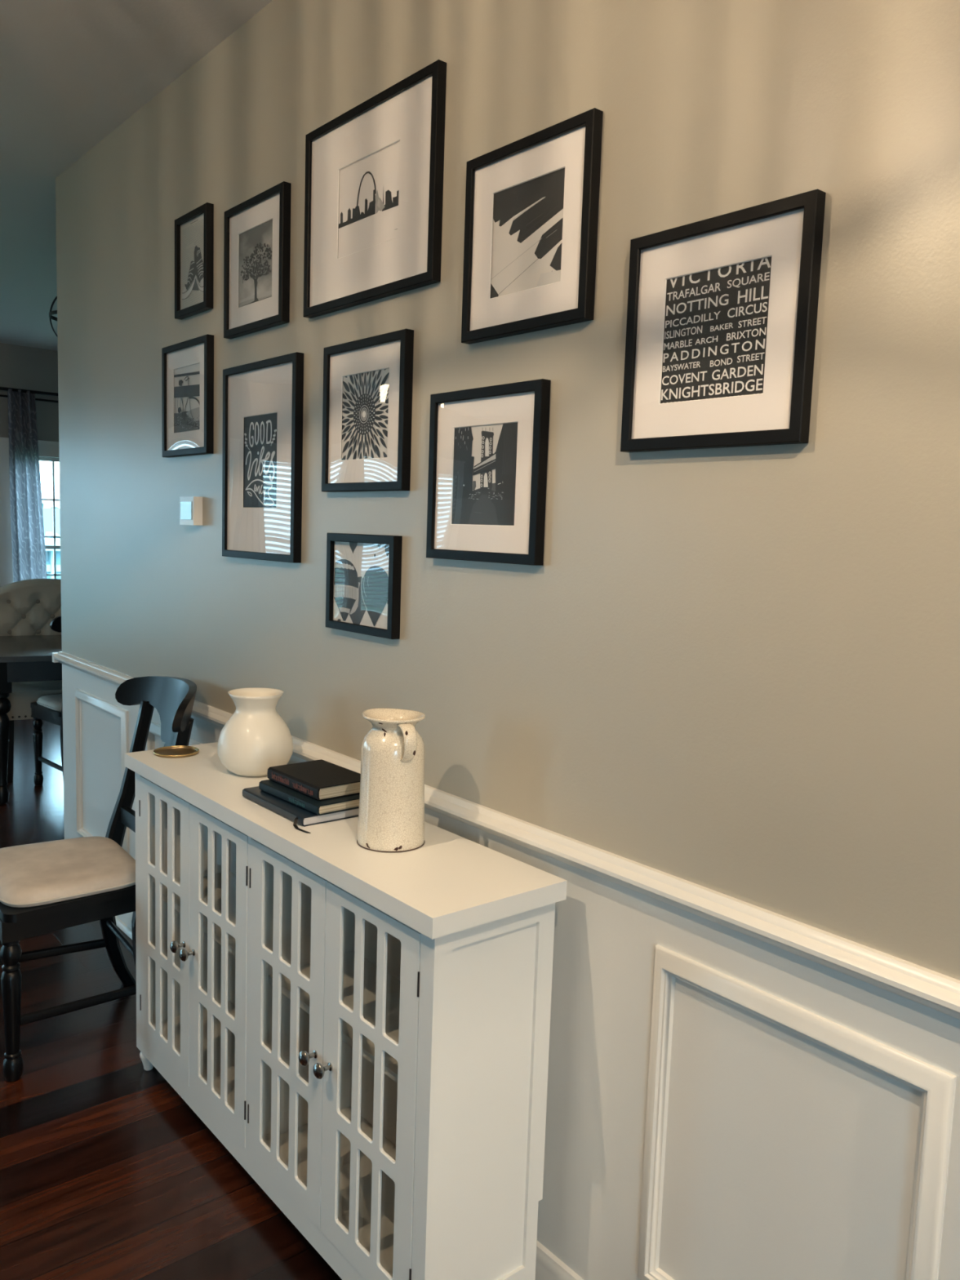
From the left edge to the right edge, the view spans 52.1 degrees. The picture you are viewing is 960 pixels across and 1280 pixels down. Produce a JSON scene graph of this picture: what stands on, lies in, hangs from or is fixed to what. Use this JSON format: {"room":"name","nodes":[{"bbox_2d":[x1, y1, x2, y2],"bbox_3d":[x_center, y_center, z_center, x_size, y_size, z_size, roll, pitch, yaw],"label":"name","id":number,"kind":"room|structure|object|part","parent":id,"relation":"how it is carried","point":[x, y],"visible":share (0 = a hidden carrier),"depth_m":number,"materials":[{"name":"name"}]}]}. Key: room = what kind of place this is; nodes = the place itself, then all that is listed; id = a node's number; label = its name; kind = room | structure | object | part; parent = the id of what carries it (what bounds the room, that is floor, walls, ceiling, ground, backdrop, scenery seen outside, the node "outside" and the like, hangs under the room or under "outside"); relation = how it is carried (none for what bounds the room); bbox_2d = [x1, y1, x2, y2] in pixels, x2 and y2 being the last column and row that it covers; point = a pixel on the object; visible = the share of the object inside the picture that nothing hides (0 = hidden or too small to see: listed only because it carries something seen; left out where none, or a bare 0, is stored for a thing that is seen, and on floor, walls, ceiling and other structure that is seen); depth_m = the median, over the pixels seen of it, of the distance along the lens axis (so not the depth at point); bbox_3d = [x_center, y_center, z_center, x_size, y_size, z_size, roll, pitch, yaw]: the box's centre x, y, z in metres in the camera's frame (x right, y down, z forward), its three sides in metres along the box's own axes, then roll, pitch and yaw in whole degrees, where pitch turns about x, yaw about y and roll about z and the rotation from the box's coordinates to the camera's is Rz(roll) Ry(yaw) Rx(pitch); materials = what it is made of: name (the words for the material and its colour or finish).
{"room":"home hallway","nodes":[
{"label":"home hallway","id":0,"kind":"room"},
{"bbox_2d":[0,342,58,457],"bbox_3d":[-5.300,-0.796,6.299,10.300,2.740,0.140,-3,8,-40],"label":"wall","id":1,"kind":"structure","parent":0,"point":[22,367],"depth_m":7.59,"materials":[{"name":"grey paint"}]},
{"bbox_2d":[0,386,58,402],"bbox_3d":[-3.478,-1.871,7.516,2.650,0.110,0.102,-3,8,-40],"label":"curtain rod","id":2,"kind":"object","parent":1,"relation":"attached to","point":[1,388],"visible":0.29,"depth_m":7.52,"materials":[{"name":"black metal"}]},
{"bbox_2d":[7,388,47,582],"bbox_3d":[-3.483,-0.728,7.620,0.298,2.355,0.071,-3,8,-40],"label":"curtain","id":3,"kind":"object","parent":2,"relation":"hanging from","point":[28,539],"visible":0.62,"depth_m":7.55,"materials":[{"name":"fabric"}]},
{"bbox_3d":[-3.453,-1.895,7.483,2.650,0.023,0.024,-3,8,-40],"label":"rod","id":4,"kind":"part","parent":2,"relation":"part of","materials":[{"name":"black metal"}]},
{"bbox_3d":[-3.483,-1.852,7.523,2.650,0.015,0.016,-3,8,-40],"label":"rod","id":5,"kind":"part","parent":2,"relation":"part of","materials":[{"name":"black metal"}]},
{"bbox_2d":[0,437,60,586],"bbox_3d":[-3.221,-0.761,7.986,1.315,1.637,0.150,-3,8,-40],"label":"window","id":6,"kind":"structure","parent":1,"relation":"in","point":[47,449],"depth_m":7.58,"materials":[{"name":"white"}]},
{"bbox_3d":[-3.257,-0.755,8.029,1.115,1.415,0.040,-3,8,-40],"label":"sash","id":7,"kind":"part","parent":6,"relation":"part of","materials":[{"name":"white"}]},
{"bbox_2d":[0,0,272,351],"bbox_3d":[-1.632,-1.605,1.820,10.500,0.100,11.600,-3,8,-40],"label":"ceiling","id":8,"kind":"structure","parent":0,"point":[72,72],"depth_m":2.96,"materials":[{"name":"white paint"}]},
{"bbox_2d":[48,296,57,336],"bbox_3d":[-2.076,-1.726,5.131,0.324,0.416,0.324,-3,8,-40],"label":"orb pendant","id":9,"kind":"object","parent":8,"relation":"hanging from","point":[55,312],"visible":0.09,"depth_m":5.10,"materials":[{"name":"black metal"}]},
{"bbox_2d":[0,719,342,1279],"bbox_3d":[-1.918,1.159,2.359,10.900,0.050,12.200,-3,8,-40],"label":"floor","id":10,"kind":"structure","parent":0,"point":[107,1172],"depth_m":2.25,"materials":[{"name":"brown wood"}]},
{"bbox_2d":[0,578,62,782],"bbox_3d":[-2.480,0.199,5.740,0.680,1.075,0.709,-2,7,-30],"label":"tufted chair","id":11,"kind":"object","parent":10,"relation":"on","point":[27,606],"visible":0.27,"depth_m":5.80,"materials":[{"name":"beige fabric"}]},
{"bbox_3d":[-2.576,0.601,5.375,0.050,0.350,0.050,-2,7,-30],"label":"leg","id":12,"kind":"part","parent":11,"relation":"part of","materials":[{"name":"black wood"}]},
{"bbox_3d":[-2.602,-0.059,5.940,0.680,0.615,0.186,-2,7,-30],"label":"backrest","id":13,"kind":"part","parent":11,"relation":"part of","materials":[{"name":"beige fabric"}]},
{"bbox_3d":[-2.441,0.323,5.678,0.620,0.155,0.520,-2,7,-30],"label":"seat","id":14,"kind":"part","parent":11,"relation":"part of","materials":[{"name":"beige fabric"}]},
{"bbox_2d":[0,635,62,804],"bbox_3d":[-1.893,0.390,5.627,1.750,0.760,0.930,-1,7,-28],"label":"dining table","id":15,"kind":"object","parent":10,"relation":"on","point":[28,658],"visible":0.3,"depth_m":4.93,"materials":[{"name":"black wood"}]},
{"bbox_3d":[-2.407,0.465,4.929,0.104,0.731,0.104,-3,8,-40],"label":"leg","id":16,"kind":"part","parent":15,"relation":"part of","materials":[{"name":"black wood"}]},
{"bbox_2d":[30,615,63,786],"bbox_3d":[-2.058,0.317,5.225,0.524,0.982,0.565,-4,8,-42],"label":"dining chair","id":17,"kind":"object","parent":10,"relation":"on","point":[49,708],"visible":0.3,"depth_m":5.20,"materials":[{"name":"black wood"}]},
{"bbox_3d":[-2.390,0.573,5.310,0.052,0.433,0.052,-4,8,-42],"label":"leg","id":18,"kind":"part","parent":17,"relation":"part of","materials":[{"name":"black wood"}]},
{"bbox_3d":[-2.118,0.356,5.294,0.480,0.022,0.380,-4,8,-42],"label":"seat","id":19,"kind":"part","parent":17,"relation":"part of","materials":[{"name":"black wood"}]},
{"bbox_2d":[37,693,62,711],"bbox_3d":[-2.115,0.324,5.288,0.439,0.041,0.376,-4,8,-42],"label":"seat cushion","id":20,"kind":"object","parent":17,"relation":"on","point":[51,703],"depth_m":5.16,"materials":[{"name":"beige fabric"}]},
{"bbox_3d":[-1.905,-0.055,5.025,0.524,0.188,0.142,-4,8,-42],"label":"crest rail","id":21,"kind":"part","parent":17,"relation":"part of","materials":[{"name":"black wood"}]},
{"bbox_3d":[-2.092,0.382,5.007,0.048,0.900,0.172,-4,8,-42],"label":"leg","id":22,"kind":"part","parent":17,"relation":"part of","materials":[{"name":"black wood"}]},
{"bbox_2d":[0,675,196,1081],"bbox_3d":[-1.107,0.618,2.807,0.565,0.982,0.524,-3,8,-36],"label":"dining chair","id":23,"kind":"object","parent":10,"relation":"on","point":[51,886],"visible":0.82,"depth_m":2.68,"materials":[{"name":"black wood"}]},
{"bbox_3d":[-1.203,0.922,2.523,0.052,0.433,0.052,-3,8,-36],"label":"leg","id":24,"kind":"part","parent":23,"relation":"part of","materials":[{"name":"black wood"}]},
{"bbox_3d":[-1.178,0.669,2.761,0.380,0.022,0.480,-3,8,-36],"label":"seat","id":25,"kind":"part","parent":23,"relation":"part of","materials":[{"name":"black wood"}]},
{"bbox_2d":[0,836,135,907],"bbox_3d":[-1.175,0.637,2.759,0.376,0.041,0.439,-3,8,-36],"label":"seat cushion","id":26,"kind":"object","parent":23,"relation":"on","point":[70,873],"depth_m":2.67,"materials":[{"name":"beige fabric"}]},
{"bbox_3d":[-1.093,0.634,3.035,0.172,0.900,0.048,-3,8,-36],"label":"leg","id":27,"kind":"part","parent":23,"relation":"part of","materials":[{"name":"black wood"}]},
{"bbox_3d":[-0.996,0.549,2.879,0.029,0.048,0.344,-3,8,-36],"label":"rail","id":28,"kind":"part","parent":23,"relation":"part of","materials":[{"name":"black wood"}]},
{"bbox_3d":[-0.923,0.215,2.888,0.142,0.188,0.524,-3,8,-36],"label":"crest rail","id":29,"kind":"part","parent":23,"relation":"part of","materials":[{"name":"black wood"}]},
{"bbox_3d":[-0.889,0.672,2.759,0.172,0.900,0.048,-3,8,-36],"label":"leg","id":30,"kind":"part","parent":23,"relation":"part of","materials":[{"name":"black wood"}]},
{"bbox_2d":[124,742,566,1279],"bbox_3d":[-0.402,0.778,2.162,0.306,0.852,1.320,-3,8,-40],"label":"base cabinet","id":31,"kind":"object","parent":10,"relation":"on","point":[371,1044],"visible":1,"depth_m":1.83,"materials":[{"name":"white paint"}]},
{"bbox_3d":[-0.775,0.707,2.432,0.017,0.694,0.304,-3,8,-40],"label":"door","id":32,"kind":"part","parent":31,"relation":"part of","materials":[{"name":"white paint"}]},
{"bbox_2d":[153,745,199,758],"bbox_3d":[-0.787,0.290,2.546,0.114,0.008,0.114,-3,8,-40],"label":"coaster","id":33,"kind":"object","parent":31,"relation":"on","point":[175,751],"visible":1,"depth_m":2.56,"materials":[{"name":"brown metal"}]},
{"bbox_3d":[-0.714,0.723,2.320,0.034,0.029,0.029,-3,8,-40],"label":"knob","id":34,"kind":"part","parent":31,"relation":"part of","materials":[{"name":"silver metal"}]},
{"bbox_3d":[-0.680,0.729,2.279,0.034,0.029,0.029,-3,8,-40],"label":"knob","id":35,"kind":"part","parent":31,"relation":"part of","materials":[{"name":"silver metal"}]},
{"bbox_3d":[-0.787,0.713,2.656,0.248,0.788,0.020,-3,8,-40],"label":"panel","id":36,"kind":"part","parent":31,"relation":"part of","materials":[{"name":"white paint"}]},
{"bbox_3d":[-0.584,0.739,2.204,0.017,0.694,0.291,-3,8,-40],"label":"door","id":37,"kind":"part","parent":31,"relation":"part of","materials":[{"name":"white paint"}]},
{"bbox_2d":[217,687,293,777],"bbox_3d":[-0.541,0.223,2.369,0.179,0.197,0.179,-3,8,-40],"label":"vase","id":38,"kind":"object","parent":31,"relation":"on","point":[255,739],"visible":0.96,"depth_m":2.31,"materials":[{"name":"beige ceramic"}]},
{"bbox_2d":[154,871,399,1083],"bbox_3d":[-0.377,0.718,2.174,0.213,0.016,1.241,-3,8,-40],"label":"shelf","id":39,"kind":"object","parent":31,"relation":"attached to","point":[393,982],"depth_m":2.08,"materials":[{"name":"white wood"}]},
{"bbox_3d":[-0.385,0.772,1.966,0.017,0.694,0.298,-3,8,-40],"label":"door","id":40,"kind":"part","parent":31,"relation":"part of","materials":[{"name":"white paint"}]},
{"bbox_3d":[-0.486,0.772,2.090,0.018,0.761,1.282,-3,8,-40],"label":"frame","id":41,"kind":"part","parent":31,"relation":"part of","materials":[{"name":"white paint"}]},
{"bbox_2d":[242,786,359,833],"bbox_3d":[-0.356,0.349,2.099,0.213,0.019,0.308,-3,8,-40],"label":"book","id":42,"kind":"object","parent":31,"relation":"on","point":[304,817],"visible":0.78,"depth_m":2.03,"materials":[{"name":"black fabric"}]},
{"bbox_2d":[258,779,359,815],"bbox_3d":[-0.346,0.327,2.111,0.158,0.021,0.236,-4,8,-42],"label":"book","id":43,"kind":"object","parent":42,"relation":"on","point":[348,802],"visible":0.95,"depth_m":2.03,"materials":[{"name":"black paper"}]},
{"bbox_2d":[266,759,360,800],"bbox_3d":[-0.346,0.301,2.121,0.138,0.028,0.208,-4,8,-41],"label":"book","id":44,"kind":"object","parent":43,"relation":"on","point":[321,780],"visible":0.99,"depth_m":2.08,"materials":[{"name":"black paper"}]},
{"bbox_3d":[-0.326,0.788,1.856,0.034,0.029,0.029,-3,8,-40],"label":"knob","id":45,"kind":"part","parent":31,"relation":"part of","materials":[{"name":"silver metal"}]},
{"bbox_3d":[-0.293,0.740,2.247,0.006,0.718,1.241,-3,8,-40],"label":"panel","id":46,"kind":"part","parent":31,"relation":"part of","materials":[{"name":"white wood"}]},
{"bbox_3d":[-0.291,0.794,1.815,0.034,0.029,0.029,-3,8,-40],"label":"knob","id":47,"kind":"part","parent":31,"relation":"part of","materials":[{"name":"silver metal"}]},
{"bbox_3d":[-0.195,0.803,1.740,0.017,0.694,0.291,-3,8,-40],"label":"door","id":48,"kind":"part","parent":31,"relation":"part of","materials":[{"name":"white paint"}]},
{"bbox_2d":[356,707,425,852],"bbox_3d":[-0.166,0.264,1.873,0.133,0.251,0.131,4,7,18],"label":"jug","id":49,"kind":"object","parent":31,"relation":"on","point":[391,814],"visible":1,"depth_m":1.82,"materials":[{"name":"beige ceramic"}]},
{"bbox_3d":[-0.133,0.191,1.806,0.030,0.072,0.035,-1,7,-28],"label":"handle","id":50,"kind":"part","parent":49,"relation":"part of","materials":[{"name":"beige ceramic"}]},
{"bbox_3d":[0.018,0.847,1.695,0.248,0.788,0.020,-3,8,-40],"label":"panel","id":51,"kind":"part","parent":31,"relation":"part of","materials":[{"name":"white paint"}]},
{"bbox_2d":[55,0,959,1279],"bbox_3d":[0.642,-0.035,1.250,0.130,2.740,7.094,-3,8,-40],"label":"wall","id":52,"kind":"structure","parent":0,"point":[733,672],"depth_m":1.59,"materials":[{"name":"beige paint"}]},
{"bbox_2d":[75,688,128,853],"bbox_3d":[-1.412,0.511,3.649,0.018,0.588,0.539,-3,8,-40],"label":"trim","id":53,"kind":"structure","parent":52,"relation":"attached to","point":[81,695],"depth_m":3.76,"materials":[{"name":"white wood"}]},
{"bbox_2d":[146,720,201,750],"bbox_3d":[-0.942,0.589,3.088,0.018,0.588,0.545,-3,8,-40],"label":"trim","id":54,"kind":"structure","parent":52,"relation":"attached to","point":[155,728],"depth_m":3.22,"materials":[{"name":"white wood"}]},
{"bbox_2d":[161,333,213,457],"bbox_3d":[-0.867,-0.712,2.902,0.022,0.329,0.323,-3,8,-40],"label":"framed picture","id":55,"kind":"object","parent":52,"relation":"attached to","point":[188,366],"visible":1,"depth_m":2.89,"materials":[{"name":"black wood"}]},
{"bbox_2d":[173,363,199,432],"bbox_3d":[-0.866,-0.712,2.903,0.002,0.191,0.191,-3,8,-40],"label":"print","id":56,"kind":"object","parent":55,"relation":"attached to","point":[186,375],"depth_m":2.90,"materials":[{"name":"white paper"}]},
{"bbox_2d":[179,496,202,525],"bbox_3d":[-0.856,-0.382,2.907,0.030,0.083,0.100,-3,8,-40],"label":"thermostat","id":57,"kind":"object","parent":52,"relation":"attached to","point":[190,507],"visible":1,"depth_m":2.88,"materials":[{"name":"white plastic"}]},
{"bbox_2d":[174,202,213,319],"bbox_3d":[-0.825,-1.084,2.826,0.022,0.282,0.222,-3,8,-40],"label":"framed picture","id":58,"kind":"object","parent":52,"relation":"attached to","point":[193,230],"visible":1,"depth_m":2.82,"materials":[{"name":"black wood"}]},
{"bbox_2d":[180,213,204,310],"bbox_3d":[-0.825,-1.084,2.826,0.002,0.249,0.189,-3,8,-40],"label":"print","id":59,"kind":"object","parent":58,"relation":"attached to","point":[192,224],"depth_m":2.83,"materials":[{"name":"white paper"}]},
{"bbox_2d":[223,181,291,339],"bbox_3d":[-0.581,-0.970,2.540,0.022,0.331,0.328,-3,8,-40],"label":"framed picture","id":60,"kind":"object","parent":52,"relation":"attached to","point":[257,233],"visible":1,"depth_m":2.53,"materials":[{"name":"black wood"}]},
{"bbox_2d":[239,219,272,307],"bbox_3d":[-0.581,-0.970,2.540,0.002,0.191,0.191,-3,8,-40],"label":"print","id":61,"kind":"object","parent":60,"relation":"attached to","point":[255,236],"depth_m":2.54,"materials":[{"name":"grey paper"}]},
{"bbox_2d":[222,351,303,563],"bbox_3d":[-0.575,-0.466,2.569,0.022,0.510,0.406,-3,8,-40],"label":"framed picture","id":62,"kind":"object","parent":52,"relation":"attached to","point":[262,447],"visible":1,"depth_m":2.55,"materials":[{"name":"black wood"}]},
{"bbox_2d":[243,413,277,507],"bbox_3d":[-0.575,-0.467,2.569,0.001,0.242,0.191,-3,8,-40],"label":"print","id":63,"kind":"object","parent":62,"relation":"attached to","point":[260,429],"depth_m":2.57,"materials":[{"name":"black paper"}]},
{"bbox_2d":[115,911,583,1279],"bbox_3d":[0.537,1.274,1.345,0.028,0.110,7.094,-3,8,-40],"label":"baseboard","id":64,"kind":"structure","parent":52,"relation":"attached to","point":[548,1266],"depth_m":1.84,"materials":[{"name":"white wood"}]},
{"bbox_2d":[325,533,402,639],"bbox_3d":[-0.268,-0.127,2.221,0.022,0.223,0.277,-3,8,-40],"label":"framed picture","id":65,"kind":"object","parent":52,"relation":"attached to","point":[364,571],"visible":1,"depth_m":2.21,"materials":[{"name":"black wood"}]},
{"bbox_2d":[333,541,389,629],"bbox_3d":[-0.267,-0.127,2.221,0.001,0.190,0.244,-3,8,-40],"label":"print","id":66,"kind":"object","parent":65,"relation":"attached to","point":[361,569],"depth_m":2.22,"materials":[{"name":"multicoloured"}]},
{"bbox_2d":[321,328,413,492],"bbox_3d":[-0.256,-0.498,2.182,0.022,0.331,0.329,-3,8,-40],"label":"framed picture","id":67,"kind":"object","parent":52,"relation":"attached to","point":[367,401],"visible":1,"depth_m":2.17,"materials":[{"name":"black wood"}]},
{"bbox_2d":[341,368,389,460],"bbox_3d":[-0.256,-0.498,2.182,0.002,0.191,0.191,-3,8,-40],"label":"print","id":68,"kind":"object","parent":67,"relation":"attached to","point":[365,392],"depth_m":2.18,"materials":[{"name":"white"}]},
{"bbox_2d":[302,59,446,318],"bbox_3d":[-0.244,-0.951,2.135,0.022,0.415,0.513,-3,8,-40],"label":"framed picture","id":69,"kind":"object","parent":52,"relation":"attached to","point":[374,193],"visible":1,"depth_m":2.10,"materials":[{"name":"black wood"}]},
{"bbox_2d":[337,140,399,258],"bbox_3d":[-0.244,-0.951,2.136,0.001,0.196,0.242,-3,8,-40],"label":"print","id":70,"kind":"object","parent":69,"relation":"attached to","point":[369,179],"depth_m":2.13,"materials":[{"name":"white paper"}]},
{"bbox_2d":[426,378,551,565],"bbox_3d":[0.007,-0.315,1.877,0.022,0.328,0.328,-3,8,-40],"label":"framed picture","id":71,"kind":"object","parent":52,"relation":"attached to","point":[488,450],"visible":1,"depth_m":1.86,"materials":[{"name":"black wood"}]},
{"bbox_2d":[451,422,517,525],"bbox_3d":[0.007,-0.315,1.877,0.002,0.191,0.191,-3,8,-40],"label":"print","id":72,"kind":"object","parent":71,"relation":"attached to","point":[484,455],"depth_m":1.88,"materials":[{"name":"black paper"}]},
{"bbox_2d":[52,651,959,1019],"bbox_3d":[0.606,0.443,1.304,0.161,0.048,7.120,-3,8,-40],"label":"trim","id":73,"kind":"structure","parent":52,"relation":"attached to","point":[937,991],"depth_m":1.53,"materials":[{"name":"white wood"}]},
{"bbox_2d":[461,107,603,344],"bbox_3d":[0.083,-0.723,1.757,0.022,0.334,0.333,-3,8,-40],"label":"framed picture","id":74,"kind":"object","parent":52,"relation":"attached to","point":[532,201],"visible":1,"depth_m":1.74,"materials":[{"name":"black wood"}]},
{"bbox_2d":[490,168,564,297],"bbox_3d":[0.083,-0.723,1.758,0.001,0.191,0.191,-3,8,-40],"label":"print","id":75,"kind":"object","parent":74,"relation":"attached to","point":[527,209],"depth_m":1.75,"materials":[{"name":"white paper"}]},
{"bbox_2d":[620,188,826,452],"bbox_3d":[0.346,-0.454,1.458,0.022,0.332,0.330,-3,8,-40],"label":"framed picture","id":76,"kind":"object","parent":52,"relation":"attached to","point":[722,309],"visible":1,"depth_m":1.44,"materials":[{"name":"black wood"}]},
{"bbox_2d":[660,256,771,403],"bbox_3d":[0.346,-0.454,1.459,0.002,0.191,0.191,-3,8,-40],"label":"print","id":77,"kind":"object","parent":76,"relation":"attached to","point":[716,313],"depth_m":1.45,"materials":[{"name":"black paper"}]},
{"bbox_2d":[637,944,956,1279],"bbox_3d":[0.429,0.817,1.451,0.018,0.588,0.486,-3,8,-40],"label":"trim","id":78,"kind":"structure","parent":52,"relation":"attached to","point":[937,1086],"depth_m":1.40,"materials":[{"name":"white wood"}]},
{"label":"outside","id":79,"kind":"structure","parent":0,"visible":0},
{"bbox_3d":[-32.716,-2.381,56.880,160.000,0.100,111.000,-3,8,-40],"label":"ground","id":80,"kind":"structure","parent":79,"visible":0},
{"bbox_2d":[42,507,60,578],"bbox_3d":[-15.389,-2.086,35.227,9.800,5.250,7.000,-3,8,-40],"label":"house","id":81,"kind":"structure","parent":80,"relation":"on","point":[47,512],"depth_m":32.51,"materials":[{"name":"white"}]}
]}

